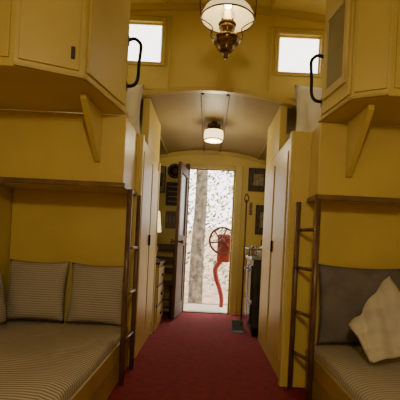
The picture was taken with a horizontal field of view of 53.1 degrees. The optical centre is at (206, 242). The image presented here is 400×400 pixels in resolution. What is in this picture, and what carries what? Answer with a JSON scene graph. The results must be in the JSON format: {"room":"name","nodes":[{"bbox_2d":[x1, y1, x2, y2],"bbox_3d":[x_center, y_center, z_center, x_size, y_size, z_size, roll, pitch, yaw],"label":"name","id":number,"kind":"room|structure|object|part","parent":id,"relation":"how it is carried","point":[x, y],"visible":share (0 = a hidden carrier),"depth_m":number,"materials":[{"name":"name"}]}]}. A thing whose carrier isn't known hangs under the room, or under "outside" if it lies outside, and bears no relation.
{"room":"train carriage","nodes":[
{"label":"train carriage","id":0,"kind":"room"},
{"bbox_2d":[0,109,12,303],"bbox_3d":[-1.562,0.014,1.815,0.060,1.980,7.630,3,0,0],"label":"wall","id":1,"kind":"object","parent":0,"point":[6,193],"visible":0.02,"depth_m":3.04,"materials":[{"name":"yellow paint"}]},
{"bbox_2d":[0,110,137,195],"bbox_3d":[-1.013,-0.627,2.864,0.965,0.483,0.468,3,0,0],"label":"upper berth","id":2,"kind":"object","parent":1,"relation":"attached to","point":[39,150],"visible":0.98,"depth_m":2.65,"materials":[{"name":"yellow paint"}]},
{"bbox_3d":[-1.024,-0.403,2.640,0.965,0.035,0.020,3,0,0],"label":"edge rail","id":3,"kind":"part","parent":2,"relation":"part of","materials":[{"name":"brown wood"}]},
{"bbox_2d":[49,85,143,133],"bbox_3d":[-0.927,-1.102,3.301,0.800,0.459,0.110,3,0,0],"label":"seat cushion","id":4,"kind":"object","parent":2,"relation":"on","point":[133,95],"visible":0.08,"depth_m":3.28,"materials":[{"name":"beige fabric"}]},
{"bbox_3d":[-0.550,-0.380,2.862,0.015,0.035,0.465,3,0,0],"label":"edge rail","id":5,"kind":"part","parent":2,"relation":"part of","materials":[{"name":"brown wood"}]},
{"bbox_2d":[0,0,142,161],"bbox_3d":[-0.946,-1.218,2.284,1.042,1.340,0.732,3,0,0],"label":"upper cabinet","id":6,"kind":"object","parent":1,"relation":"attached to","point":[56,55],"visible":1,"depth_m":2.14,"materials":[{"name":"yellow paint"}]},
{"bbox_3d":[-1.185,-1.390,1.938,0.482,0.940,0.014,3,0,-3],"label":"door","id":7,"kind":"part","parent":6,"relation":"part of","materials":[{"name":"yellow paint"}]},
{"bbox_3d":[-0.795,-0.870,2.017,0.327,0.016,0.018,3,0,-23],"label":"moulding","id":8,"kind":"part","parent":6,"relation":"part of","materials":[{"name":"yellow paint"}]},
{"bbox_3d":[-0.773,-1.369,2.018,0.284,0.940,0.014,3,0,-23],"label":"door","id":9,"kind":"part","parent":6,"relation":"part of","materials":[{"name":"yellow paint"}]},
{"bbox_3d":[-0.585,-0.860,2.368,0.018,0.016,0.571,3,0,11],"label":"moulding","id":10,"kind":"part","parent":6,"relation":"part of","materials":[{"name":"yellow paint"}]},
{"bbox_3d":[-0.563,-1.364,2.366,0.014,0.930,0.496,3,0,11],"label":"door","id":11,"kind":"part","parent":6,"relation":"part of","materials":[{"name":"yellow paint"}]},
{"bbox_2d":[142,98,160,162],"bbox_3d":[-0.529,-1.051,3.855,0.060,0.405,0.790,3,0,0],"label":"wall","id":12,"kind":"structure","parent":0,"point":[151,126],"depth_m":3.60,"materials":[{"name":"yellow paint"}]},
{"bbox_2d":[141,98,167,154],"bbox_3d":[-0.560,-1.248,4.525,0.028,0.025,2.150,3,0,0],"label":"trim","id":13,"kind":"structure","parent":12,"relation":"attached to","point":[142,99],"depth_m":5.02,"materials":[{"name":"paint"}]},
{"bbox_2d":[33,11,324,111],"bbox_3d":[0.070,-1.436,3.425,3.060,1.165,0.050,3,0,0],"label":"wall","id":14,"kind":"structure","parent":0,"point":[195,60],"depth_m":3.40,"materials":[{"name":"yellow paint"}]},
{"bbox_2d":[130,22,162,61],"bbox_3d":[-0.553,-1.709,3.422,0.344,0.340,0.015,3,0,0],"label":"window","id":15,"kind":"structure","parent":14,"relation":"in","point":[151,24],"depth_m":3.42,"materials":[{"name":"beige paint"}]},
{"bbox_3d":[-0.387,-1.701,3.422,0.012,0.340,0.015,3,0,0],"label":"sash","id":16,"kind":"part","parent":15,"relation":"part of","materials":[{"name":"wood"}]},
{"bbox_2d":[128,17,166,65],"bbox_3d":[-0.544,-1.709,3.391,0.386,0.400,0.018,3,0,0],"label":"window frame","id":17,"kind":"structure","parent":14,"relation":"attached to","point":[164,19],"depth_m":3.38,"materials":[{"name":"yellow paint"}]},
{"bbox_2d":[130,13,169,16],"bbox_3d":[-0.548,-1.936,3.393,0.476,0.014,0.014,3,0,0],"label":"panel outline","id":18,"kind":"object","parent":14,"relation":"attached to","point":[135,14],"visible":0.56,"depth_m":3.39,"materials":[{"name":"yellow paint"}]},
{"bbox_2d":[167,15,171,87],"bbox_3d":[-0.319,-1.613,3.393,0.014,0.638,0.014,3,0,0],"label":"panel outline","id":19,"kind":"object","parent":14,"relation":"attached to","point":[170,15],"visible":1,"depth_m":3.39,"materials":[{"name":"yellow paint"}]},
{"bbox_2d":[141,86,296,108],"bbox_3d":[0.053,-1.082,3.410,3.060,0.480,0.060,3,0,0],"label":"trim","id":20,"kind":"structure","parent":14,"relation":"attached to","point":[189,89],"depth_m":3.38,"materials":[{"name":"yellow paint"}]},
{"bbox_2d":[130,3,325,22],"bbox_3d":[0.093,-1.911,3.385,3.060,0.214,0.030,3,0,0],"label":"trim","id":21,"kind":"structure","parent":14,"relation":"attached to","point":[277,12],"depth_m":3.37,"materials":[{"name":"yellow paint"}]},
{"bbox_2d":[268,26,272,98],"bbox_3d":[0.535,-1.531,3.393,0.014,0.618,0.014,3,0,0],"label":"panel outline","id":22,"kind":"object","parent":14,"relation":"attached to","point":[271,26],"visible":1,"depth_m":3.39,"materials":[{"name":"yellow paint"}]},
{"bbox_2d":[271,0,275,9],"bbox_3d":[0.547,-1.975,2.145,0.024,0.023,2.450,3,0,0],"label":"trim","id":23,"kind":"structure","parent":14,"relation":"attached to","point":[273,1],"depth_m":3.29,"materials":[{"name":"yellow paint"}]},
{"bbox_2d":[273,26,324,30],"bbox_3d":[0.796,-1.820,3.393,0.478,0.014,0.014,3,0,0],"label":"panel outline","id":24,"kind":"object","parent":14,"relation":"attached to","point":[280,27],"visible":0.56,"depth_m":3.39,"materials":[{"name":"yellow paint"}]},
{"bbox_2d":[278,36,320,72],"bbox_3d":[0.785,-1.604,3.422,0.358,0.320,0.015,3,0,0],"label":"window","id":25,"kind":"structure","parent":14,"relation":"in","point":[297,37],"depth_m":3.42,"materials":[{"name":"beige paint"}]},
{"bbox_3d":[0.613,-1.612,3.422,0.012,0.320,0.015,3,0,0],"label":"sash","id":26,"kind":"part","parent":25,"relation":"part of","materials":[{"name":"wood"}]},
{"bbox_3d":[0.958,-1.595,3.422,0.012,0.320,0.015,3,0,0],"label":"sash","id":27,"kind":"part","parent":25,"relation":"part of","materials":[{"name":"yellow wood"}]},
{"bbox_2d":[274,30,324,77],"bbox_3d":[0.785,-1.604,3.391,0.418,0.380,0.018,3,0,0],"label":"window frame","id":28,"kind":"structure","parent":14,"relation":"attached to","point":[283,32],"depth_m":3.38,"materials":[{"name":"yellow paint"}]},
{"bbox_2d":[156,154,265,314],"bbox_3d":[0.005,-0.110,5.670,3.060,2.380,0.080,3,0,0],"label":"wall","id":29,"kind":"structure","parent":0,"point":[257,198],"depth_m":5.63,"materials":[{"name":"yellow paint"}]},
{"bbox_2d":[159,166,165,192],"bbox_3d":[-0.657,-0.893,5.619,0.156,0.376,0.022,3,0,0],"label":"picture frame","id":30,"kind":"object","parent":29,"relation":"attached to","point":[162,168],"visible":0.56,"depth_m":5.62,"materials":[{"name":"brown wood"}]},
{"bbox_3d":[-0.588,-0.890,5.619,0.018,0.376,0.022,3,0,0],"label":"frame","id":31,"kind":"part","parent":30,"relation":"part of","materials":[{"name":"brown wood"}]},
{"bbox_2d":[165,211,175,228],"bbox_3d":[-0.485,-0.324,5.604,0.200,0.240,0.051,3,0,0],"label":"key rack","id":32,"kind":"object","parent":29,"relation":"attached to","point":[170,219],"visible":0.7,"depth_m":5.61,"materials":[{"name":"brown wood"}]},
{"bbox_2d":[165,182,177,205],"bbox_3d":[-0.482,-0.689,5.619,0.190,0.330,0.022,3,0,0],"label":"notice board","id":33,"kind":"object","parent":29,"relation":"attached to","point":[171,187],"visible":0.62,"depth_m":5.61,"materials":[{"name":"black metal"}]},
{"bbox_2d":[167,163,178,177],"bbox_3d":[-0.451,-1.013,5.619,0.210,0.210,0.022,3,0,0],"label":"round sign","id":34,"kind":"object","parent":29,"relation":"attached to","point":[172,170],"visible":0.75,"depth_m":5.62,"materials":[{"name":"black metal"}]},
{"bbox_2d":[181,170,188,311],"bbox_3d":[-0.324,-0.031,5.540,0.040,1.970,0.090,3,0,6],"label":"stile","id":35,"kind":"object","parent":29,"relation":"attached to","point":[187,179],"visible":0.44,"depth_m":5.50,"materials":[{"name":"brown wood"}]},
{"bbox_2d":[171,161,187,318],"bbox_3d":[-0.355,-0.032,5.242,0.040,1.970,0.510,3,0,6],"label":"door","id":36,"kind":"structure","parent":35,"relation":"attached to","point":[185,170],"depth_m":4.99,"materials":[{"name":"brown wood"}]},
{"bbox_3d":[-0.377,-0.033,5.033,0.040,1.970,0.090,3,0,6],"label":"lock stile","id":37,"kind":"part","parent":36,"relation":"part of","materials":[{"name":"wood"}]},
{"bbox_2d":[179,235,184,245],"bbox_3d":[-0.350,-0.032,5.287,0.040,0.130,0.420,3,0,6],"label":"rail","id":38,"kind":"object","parent":35,"relation":"attached to","point":[180,237],"visible":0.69,"depth_m":5.24,"materials":[{"name":"brown wood"}]},
{"bbox_2d":[179,174,185,235],"bbox_3d":[-0.328,-0.497,5.287,0.007,0.800,0.420,3,0,6],"label":"pane","id":39,"kind":"object","parent":38,"relation":"attached to","point":[183,193],"visible":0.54,"depth_m":5.32,"materials":[{"name":"glass"}]},
{"bbox_2d":[182,163,189,311],"bbox_3d":[-0.317,-0.072,5.668,0.060,2.088,0.125,3,0,0],"label":"door frame","id":40,"kind":"structure","parent":29,"relation":"attached to","point":[187,165],"depth_m":5.61,"materials":[{"name":"brown wood"}]},
{"bbox_2d":[183,302,226,311],"bbox_3d":[-0.055,1.134,6.240,2.800,0.230,1.020,3,0,0],"label":"platform","id":41,"kind":"object","parent":29,"relation":"attached to","point":[187,306],"visible":0.04,"depth_m":6.33,"materials":[{"name":"white wood"}]},
{"bbox_2d":[209,227,230,306],"bbox_3d":[0.226,0.386,6.405,0.445,1.294,0.190,3,0,0],"label":"wheel","id":42,"kind":"object","parent":41,"relation":"on","point":[223,240],"visible":0.84,"depth_m":6.40,"materials":[{"name":"red metal"}]},
{"bbox_3d":[0.180,0.648,6.450,0.199,0.765,0.090,3,0,0],"label":"curved post","id":43,"kind":"part","parent":42,"relation":"part of","materials":[{"name":"red metal"}]},
{"bbox_2d":[159,150,265,164],"bbox_3d":[0.051,-1.051,5.617,3.060,0.495,0.025,3,0,0],"label":"trim","id":44,"kind":"structure","parent":29,"relation":"attached to","point":[191,151],"depth_m":5.61,"materials":[{"name":"yellow paint"}]},
{"bbox_2d":[190,164,235,171],"bbox_3d":[0.085,-1.067,5.666,0.645,0.060,0.128,3,0,0],"label":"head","id":45,"kind":"object","parent":29,"relation":"attached to","point":[197,166],"visible":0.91,"depth_m":5.60},
{"bbox_2d":[227,166,242,314],"bbox_3d":[0.407,-0.036,5.665,0.100,2.088,0.130,3,0,0],"label":"door frame","id":46,"kind":"structure","parent":29,"relation":"attached to","point":[239,169],"depth_m":5.60,"materials":[{"name":"beige paint"}]},
{"bbox_2d":[249,202,252,214],"bbox_3d":[0.614,-0.481,5.619,0.050,0.180,0.022,3,0,0],"label":"thermometer","id":47,"kind":"object","parent":29,"relation":"attached to","point":[250,203],"visible":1,"depth_m":5.62,"materials":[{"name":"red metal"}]},
{"bbox_2d":[248,168,265,191],"bbox_3d":[0.724,-0.886,5.619,0.286,0.326,0.022,3,0,0],"label":"picture frame","id":48,"kind":"object","parent":29,"relation":"attached to","point":[257,176],"visible":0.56,"depth_m":5.62,"materials":[{"name":"brown wood"}]},
{"bbox_3d":[0.590,-0.892,5.619,0.018,0.326,0.022,3,0,0],"label":"frame","id":49,"kind":"part","parent":48,"relation":"part of","materials":[{"name":"brown wood"}]},
{"bbox_2d":[255,205,263,234],"bbox_3d":[0.797,-0.322,5.619,0.236,0.416,0.022,3,0,0],"label":"picture frame","id":50,"kind":"object","parent":29,"relation":"attached to","point":[259,217],"visible":0.51,"depth_m":5.62,"materials":[{"name":"brown wood"}]},
{"bbox_3d":[0.688,-0.327,5.619,0.018,0.416,0.022,3,0,0],"label":"frame","id":51,"kind":"part","parent":50,"relation":"part of","materials":[{"name":"brown wood"}]},
{"bbox_2d":[139,93,296,160],"bbox_3d":[0.053,-1.087,4.585,3.160,0.524,2.290,3,0,0],"label":"ceiling","id":52,"kind":"structure","parent":0,"point":[248,119],"depth_m":4.14,"materials":[{"name":"paint"}]},
{"bbox_2d":[201,93,204,150],"bbox_3d":[-0.037,-1.294,4.525,0.028,0.025,2.150,3,0,0],"label":"trim","id":53,"kind":"structure","parent":52,"relation":"attached to","point":[202,94],"depth_m":4.02,"materials":[{"name":"brown wood"}]},
{"bbox_2d":[204,121,222,142],"bbox_3d":[0.073,-1.194,4.300,0.212,0.208,0.212,3,0,0],"label":"ceiling lamp","id":54,"kind":"object","parent":52,"relation":"attached to","point":[214,133],"depth_m":4.23,"materials":[{"name":"white glass"}]},
{"bbox_2d":[219,94,229,151],"bbox_3d":[0.183,-1.282,4.525,0.028,0.025,2.150,3,0,0],"label":"trim","id":55,"kind":"structure","parent":52,"relation":"attached to","point":[227,95],"depth_m":3.98,"materials":[{"name":"brown wood"}]},
{"bbox_2d":[131,0,326,15],"bbox_3d":[0.096,-1.955,2.170,3.160,0.225,2.540,3,0,0],"label":"ceiling","id":56,"kind":"structure","parent":0,"point":[309,6],"depth_m":3.32,"materials":[{"name":"beige paint"}]},
{"bbox_2d":[200,0,256,58],"bbox_3d":[0.138,-1.583,2.500,0.360,0.867,0.342,3,0,0],"label":"oil lamp","id":57,"kind":"object","parent":56,"relation":"hanging from","point":[226,18],"visible":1,"depth_m":2.48,"materials":[{"name":"white glass"}]},
{"bbox_3d":[0.007,-1.334,2.500,0.102,0.142,0.008,3,0,0],"label":"arm","id":58,"kind":"part","parent":57,"relation":"part of","materials":[{"name":"gold metal"}]},
{"bbox_3d":[0.132,-1.463,2.500,0.330,0.135,0.330,3,0,0],"label":"lamp shade","id":59,"kind":"part","parent":57,"relation":"part of","materials":[{"name":"white glass"}]},
{"bbox_3d":[0.243,-1.322,2.500,0.102,0.142,0.008,3,0,0],"label":"arm","id":60,"kind":"part","parent":57,"relation":"part of","materials":[{"name":"gold metal"}]},
{"bbox_2d":[266,105,287,166],"bbox_3d":[0.659,-0.993,3.830,0.060,0.405,0.740,3,0,0],"label":"wall","id":61,"kind":"structure","parent":0,"point":[276,139],"depth_m":3.58,"materials":[{"name":"yellow paint"}]},
{"bbox_2d":[257,106,291,159],"bbox_3d":[0.718,-1.176,4.525,0.028,0.025,2.150,3,0,0],"label":"trim","id":62,"kind":"structure","parent":61,"relation":"attached to","point":[289,108],"depth_m":4.95,"materials":[{"name":"paint"}]},
{"bbox_3d":[-0.051,1.039,1.815,3.060,0.080,7.630,3,0,0],"label":"floor","id":63,"kind":"structure","parent":0,"visible":0},
{"bbox_2d":[183,310,228,313],"bbox_3d":[-0.016,0.988,5.678,0.645,0.025,0.104,3,0,0],"label":"threshold","id":64,"kind":"object","parent":63,"relation":"on","point":[189,311],"visible":0.81,"depth_m":5.63,"materials":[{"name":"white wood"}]},
{"bbox_2d":[107,311,305,399],"bbox_3d":[-0.049,0.993,1.837,3.040,0.012,7.575,3,0,0],"label":"carpet","id":65,"kind":"object","parent":63,"relation":"on","point":[188,356],"visible":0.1,"depth_m":3.19,"materials":[{"name":"red carpet"}]},
{"bbox_2d":[0,319,129,399],"bbox_3d":[-1.079,0.757,2.020,0.968,0.358,2.140,3,0,0],"label":"lower berth","id":66,"kind":"object","parent":65,"relation":"on","point":[39,360],"visible":0.94,"depth_m":2.19,"materials":[{"name":"fabric"}]},
{"bbox_2d":[0,269,5,323],"bbox_3d":[-1.450,0.355,2.620,0.148,0.414,0.361,3,0,7],"label":"pillow","id":67,"kind":"object","parent":66,"relation":"on","point":[2,297],"visible":1,"depth_m":2.71,"materials":[{"name":"beige fabric"}]},
{"bbox_2d":[6,259,69,321],"bbox_3d":[-1.264,0.351,2.971,0.441,0.443,0.178,3,0,-4],"label":"pillow","id":68,"kind":"object","parent":66,"relation":"on","point":[36,290],"visible":0.98,"depth_m":2.91,"materials":[{"name":"beige fabric"}]},
{"bbox_2d":[65,262,123,325],"bbox_3d":[-0.819,0.378,2.982,0.431,0.443,0.176,3,0,4],"label":"pillow","id":69,"kind":"object","parent":66,"relation":"on","point":[96,291],"visible":0.94,"depth_m":2.92,"materials":[{"name":"beige fabric"}]},
{"bbox_2d":[7,134,160,366],"bbox_3d":[-1.025,0.034,3.675,1.005,1.808,1.150,3,0,0],"label":"closet","id":70,"kind":"object","parent":65,"relation":"on","point":[87,228],"visible":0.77,"depth_m":3.10,"materials":[{"name":"yellow paint"}]},
{"bbox_3d":[-0.544,0.058,3.125,0.022,1.808,0.050,3,0,0],"label":"corner post","id":71,"kind":"part","parent":70,"relation":"part of","materials":[{"name":"beige paint"}]},
{"bbox_3d":[-0.546,0.038,3.470,0.012,1.570,0.460,3,0,0],"label":"door panel","id":72,"kind":"part","parent":70,"relation":"part of","materials":[{"name":"yellow paint"}]},
{"bbox_3d":[-0.546,0.038,3.970,0.012,1.570,0.420,3,0,0],"label":"door panel","id":73,"kind":"part","parent":70,"relation":"part of","materials":[{"name":"yellow paint"}]},
{"bbox_3d":[-0.545,0.057,4.225,0.020,1.808,0.050,3,0,0],"label":"post","id":74,"kind":"part","parent":70,"relation":"part of","materials":[{"name":"beige paint"}]},
{"bbox_2d":[118,189,141,385],"bbox_3d":[-0.548,0.300,2.870,0.035,1.323,0.376,3,0,1],"label":"ladder","id":75,"kind":"object","parent":65,"relation":"on","point":[123,338],"visible":1,"depth_m":2.69,"materials":[{"name":"brown wood"}]},
{"bbox_2d":[152,259,166,331],"bbox_3d":[-0.821,0.570,4.660,0.615,0.758,0.720,3,0,0],"label":"desk","id":76,"kind":"object","parent":65,"relation":"on","point":[160,264],"visible":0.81,"depth_m":4.43,"materials":[{"name":"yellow wood"}]},
{"bbox_2d":[156,211,160,260],"bbox_3d":[-0.617,-0.085,4.620,0.170,0.570,0.170,3,0,0],"label":"table lamp","id":77,"kind":"object","parent":76,"relation":"on","point":[159,220],"visible":0.15,"depth_m":4.59,"materials":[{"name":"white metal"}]},
{"bbox_3d":[-0.609,-0.250,4.620,0.170,0.240,0.170,3,0,0],"label":"lamp shade","id":78,"kind":"part","parent":77,"relation":"part of","materials":[{"name":"white fabric"}]},
{"bbox_3d":[-0.552,0.804,4.665,0.015,0.180,0.590,3,0,0],"label":"drawer","id":79,"kind":"part","parent":76,"relation":"part of","materials":[{"name":"yellow paint"}]},
{"bbox_3d":[-0.542,0.584,4.665,0.015,0.180,0.590,3,0,0],"label":"drawer","id":80,"kind":"part","parent":76,"relation":"part of","materials":[{"name":"yellow paint"}]},
{"bbox_3d":[-0.531,0.364,4.665,0.015,0.180,0.590,3,0,0],"label":"drawer","id":81,"kind":"part","parent":76,"relation":"part of","materials":[{"name":"yellow paint"}]},
{"bbox_2d":[156,243,174,318],"bbox_3d":[-0.614,0.475,5.270,0.380,0.968,0.380,3,0,0],"label":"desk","id":82,"kind":"object","parent":65,"relation":"on","point":[160,246],"visible":0.31,"depth_m":5.42,"materials":[{"name":"brown wood"}]},
{"bbox_3d":[-0.616,0.523,5.270,0.380,0.035,0.380,3,0,0],"label":"seat","id":83,"kind":"part","parent":82,"relation":"part of","materials":[{"name":"brown wood"}]},
{"bbox_3d":[-0.467,0.752,5.110,0.035,0.428,0.036,3,0,0],"label":"leg","id":84,"kind":"part","parent":82,"relation":"part of","materials":[{"name":"brown wood"}]},
{"bbox_3d":[-0.454,0.482,5.430,0.035,0.968,0.036,3,0,0],"label":"leg","id":85,"kind":"part","parent":82,"relation":"part of","materials":[{"name":"brown wood"}]},
{"bbox_2d":[175,300,181,317],"bbox_3d":[-0.394,0.867,5.287,0.040,0.170,0.420,3,0,6],"label":"rail","id":86,"kind":"object","parent":65,"relation":"on","point":[178,304],"visible":0.62,"depth_m":5.27,"materials":[{"name":"brown wood"}]},
{"bbox_2d":[176,246,182,302],"bbox_3d":[-0.372,0.407,5.287,0.015,0.750,0.420,3,0,6],"label":"panel","id":87,"kind":"object","parent":86,"relation":"on","point":[180,255],"visible":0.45,"depth_m":5.31,"materials":[{"name":"brown wood"}]},
{"bbox_2d":[231,193,248,332],"bbox_3d":[0.400,0.199,4.670,0.158,1.615,0.419,3,0,0],"label":"dustpan","id":88,"kind":"object","parent":65,"relation":"on","point":[237,326],"visible":1,"depth_m":4.68,"materials":[{"name":"black metal"}]},
{"bbox_3d":[0.437,0.217,4.758,0.019,1.493,0.225,3,0,4],"label":"handle","id":89,"kind":"part","parent":88,"relation":"part of","materials":[{"name":"brown wood"}]},
{"bbox_2d":[244,247,261,336],"bbox_3d":[0.745,0.545,4.629,0.658,0.960,0.791,3,0,0],"label":"stove","id":90,"kind":"object","parent":65,"relation":"on","point":[253,265],"visible":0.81,"depth_m":4.31,"materials":[{"name":"black metal"}]},
{"bbox_3d":[0.466,0.774,4.800,0.018,0.220,0.280,3,0,0],"label":"ash door","id":91,"kind":"part","parent":90,"relation":"part of","materials":[{"name":"metal"}]},
{"bbox_3d":[0.482,0.434,4.800,0.018,0.380,0.280,3,0,0],"label":"oven door","id":92,"kind":"part","parent":90,"relation":"part of","materials":[{"name":"metal"}]},
{"bbox_3d":[0.466,0.774,4.480,0.018,0.220,0.280,3,0,0],"label":"ash door","id":93,"kind":"part","parent":90,"relation":"part of","materials":[{"name":"metal"}]},
{"bbox_3d":[0.482,0.434,4.480,0.018,0.380,0.280,3,0,0],"label":"oven door","id":94,"kind":"part","parent":90,"relation":"part of","materials":[{"name":"metal"}]},
{"bbox_3d":[0.758,0.077,4.629,0.638,0.024,0.791,3,0,0],"label":"guard rail","id":95,"kind":"part","parent":90,"relation":"part of","materials":[{"name":"grey metal"}]},
{"bbox_2d":[251,245,256,255],"bbox_3d":[0.576,0.090,4.880,0.086,0.125,0.086,3,0,0],"label":"glass jar","id":96,"kind":"object","parent":90,"relation":"on","point":[254,251],"visible":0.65,"depth_m":4.84,"materials":[{"name":"brown glass"}]},
{"bbox_2d":[246,255,261,260],"bbox_3d":[0.787,0.181,4.635,0.610,0.035,0.710,3,0,0],"label":"cooktop","id":97,"kind":"object","parent":90,"relation":"in","point":[250,257],"depth_m":4.31,"materials":[{"name":"grey metal"}]},
{"bbox_2d":[255,250,261,256],"bbox_3d":[0.590,0.118,4.484,0.088,0.070,0.076,3,0,36],"label":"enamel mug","id":98,"kind":"object","parent":90,"relation":"on","point":[259,252],"visible":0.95,"depth_m":4.45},
{"bbox_2d":[287,198,321,399],"bbox_3d":[0.643,0.368,2.663,0.036,1.303,0.290,3,0,-16],"label":"ladder","id":99,"kind":"object","parent":65,"relation":"on","point":[316,229],"visible":1,"depth_m":2.57,"materials":[{"name":"brown wood"}]},
{"bbox_2d":[258,131,399,387],"bbox_3d":[1.032,0.135,3.510,0.975,1.808,1.380,3,0,0],"label":"closet","id":100,"kind":"object","parent":65,"relation":"on","point":[352,235],"visible":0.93,"depth_m":2.82,"materials":[{"name":"yellow paint"}]},
{"bbox_3d":[0.570,0.093,3.840,0.012,1.570,0.520,3,0,0],"label":"door panel","id":101,"kind":"part","parent":100,"relation":"part of","materials":[{"name":"yellow paint"}]},
{"bbox_3d":[0.570,0.093,3.240,0.012,1.570,0.520,3,0,0],"label":"door panel","id":102,"kind":"part","parent":100,"relation":"part of","materials":[{"name":"yellow paint"}]},
{"bbox_3d":[0.566,0.112,2.850,0.022,1.808,0.060,3,0,0],"label":"corner post","id":103,"kind":"part","parent":100,"relation":"part of","materials":[{"name":"beige paint"}]},
{"bbox_2d":[294,85,321,131],"bbox_3d":[1.112,-1.032,3.300,0.801,0.519,0.118,3,0,2],"label":"seat cushion","id":104,"kind":"object","parent":100,"relation":"on","point":[308,111],"visible":0.29,"depth_m":3.27,"materials":[{"name":"beige fabric"}]},
{"bbox_2d":[305,344,399,399],"bbox_3d":[1.085,0.861,1.880,0.798,0.363,1.860,3,0,0],"label":"lower berth","id":105,"kind":"object","parent":65,"relation":"on","point":[340,371],"visible":0.73,"depth_m":2.21,"materials":[{"name":"fabric"}]},
{"bbox_2d":[317,264,399,343],"bbox_3d":[1.051,0.422,2.691,0.622,0.532,0.188,3,0,3],"label":"pillow","id":106,"kind":"object","parent":105,"relation":"on","point":[344,291],"visible":0.68,"depth_m":2.65,"materials":[{"name":"grey fabric"}]},
{"bbox_2d":[348,276,399,362],"bbox_3d":[1.052,0.435,2.337,0.377,0.469,0.281,3,0,-19],"label":"pillow","id":107,"kind":"object","parent":105,"relation":"on","point":[377,329],"visible":1,"depth_m":2.33,"materials":[{"name":"white fabric"}]},
{"bbox_3d":[1.554,0.166,1.815,0.060,1.980,7.630,3,0,0],"label":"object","id":108,"kind":"object","parent":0,"visible":0},
{"bbox_2d":[307,123,399,204],"bbox_3d":[1.131,-0.512,2.699,0.840,0.503,0.238,3,0,0],"label":"upper berth","id":109,"kind":"object","parent":108,"relation":"attached to","point":[375,179],"visible":0.95,"depth_m":2.60,"materials":[{"name":"yellow paint"}]},
{"bbox_3d":[0.708,-0.298,2.697,0.015,0.035,0.235,3,0,0],"label":"edge rail","id":110,"kind":"part","parent":109,"relation":"part of","materials":[{"name":"brown wood"}]},
{"bbox_3d":[1.120,-0.278,2.590,0.840,0.035,0.020,3,0,0],"label":"edge rail","id":111,"kind":"part","parent":109,"relation":"part of","materials":[{"name":"brown wood"}]},
{"bbox_2d":[309,0,399,176],"bbox_3d":[1.124,-1.101,2.359,0.912,1.370,0.582,3,0,0],"label":"upper cabinet","id":112,"kind":"object","parent":108,"relation":"attached to","point":[361,56],"visible":1,"depth_m":2.25,"materials":[{"name":"yellow paint"}]},
{"bbox_3d":[0.766,-1.189,2.562,0.028,0.510,0.035,3,0,-7],"label":"door frame","id":113,"kind":"part","parent":112,"relation":"part of","materials":[{"name":"beige paint"}]},
{"bbox_3d":[0.771,-0.938,2.425,0.028,0.050,0.312,3,0,-7],"label":"door frame","id":114,"kind":"part","parent":112,"relation":"part of","materials":[{"name":"beige paint"}]},
{"bbox_3d":[0.795,-1.428,2.425,0.028,0.050,0.312,3,0,-7],"label":"door frame","id":115,"kind":"part","parent":112,"relation":"part of","materials":[{"name":"beige paint"}]},
{"bbox_3d":[0.769,-0.803,2.434,0.018,0.016,0.433,3,0,-7],"label":"moulding","id":116,"kind":"part","parent":112,"relation":"part of","materials":[{"name":"yellow paint"}]},
{"bbox_3d":[0.790,-1.183,2.425,0.015,0.440,0.243,3,0,-7],"label":"glass panel","id":117,"kind":"part","parent":112,"relation":"part of","materials":[{"name":"glass"}]},
{"bbox_3d":[0.797,-1.298,2.428,0.012,0.930,0.377,3,0,-7],"label":"door","id":118,"kind":"part","parent":112,"relation":"part of","materials":[{"name":"yellow paint"}]},
{"bbox_3d":[0.801,-1.187,2.287,0.028,0.510,0.035,3,0,-7],"label":"door frame","id":119,"kind":"part","parent":112,"relation":"part of","materials":[{"name":"beige paint"}]},
{"bbox_3d":[0.883,-0.798,2.167,0.188,0.016,0.018,3,0,29],"label":"moulding","id":120,"kind":"part","parent":112,"relation":"part of","materials":[{"name":"yellow paint"}]},
{"bbox_3d":[0.908,-1.292,2.169,0.165,0.930,0.014,3,0,29],"label":"door","id":121,"kind":"part","parent":112,"relation":"part of","materials":[{"name":"yellow paint"}]},
{"bbox_3d":[1.291,-1.274,2.098,0.549,0.930,0.014,3,0,5],"label":"door","id":122,"kind":"part","parent":112,"relation":"part of","materials":[{"name":"yellow paint"}]},
{"label":"outside","id":123,"kind":"structure","parent":0,"visible":0},
{"bbox_2d":[184,230,230,304],"bbox_3d":[-0.013,0.268,20.000,60.000,4.254,60.000,3,0,0],"label":"ground","id":124,"kind":"structure","parent":123,"point":[209,296],"depth_m":17.77,"materials":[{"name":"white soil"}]},
{"bbox_2d":[188,170,207,302],"bbox_3d":[-0.299,-0.869,9.222,1.539,6.311,1.082,3,0,-34],"label":"tree","id":125,"kind":"object","parent":124,"relation":"on","point":[195,289],"visible":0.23,"depth_m":8.89,"materials":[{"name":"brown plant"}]},
{"bbox_2d":[185,169,233,291],"bbox_3d":[0.043,-1.046,13.250,8.100,5.027,3.633,3,0,0],"label":"foliage","id":126,"kind":"object","parent":124,"relation":"on","point":[215,174],"visible":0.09,"depth_m":12.88,"materials":[{"name":"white plant"}]}
]}

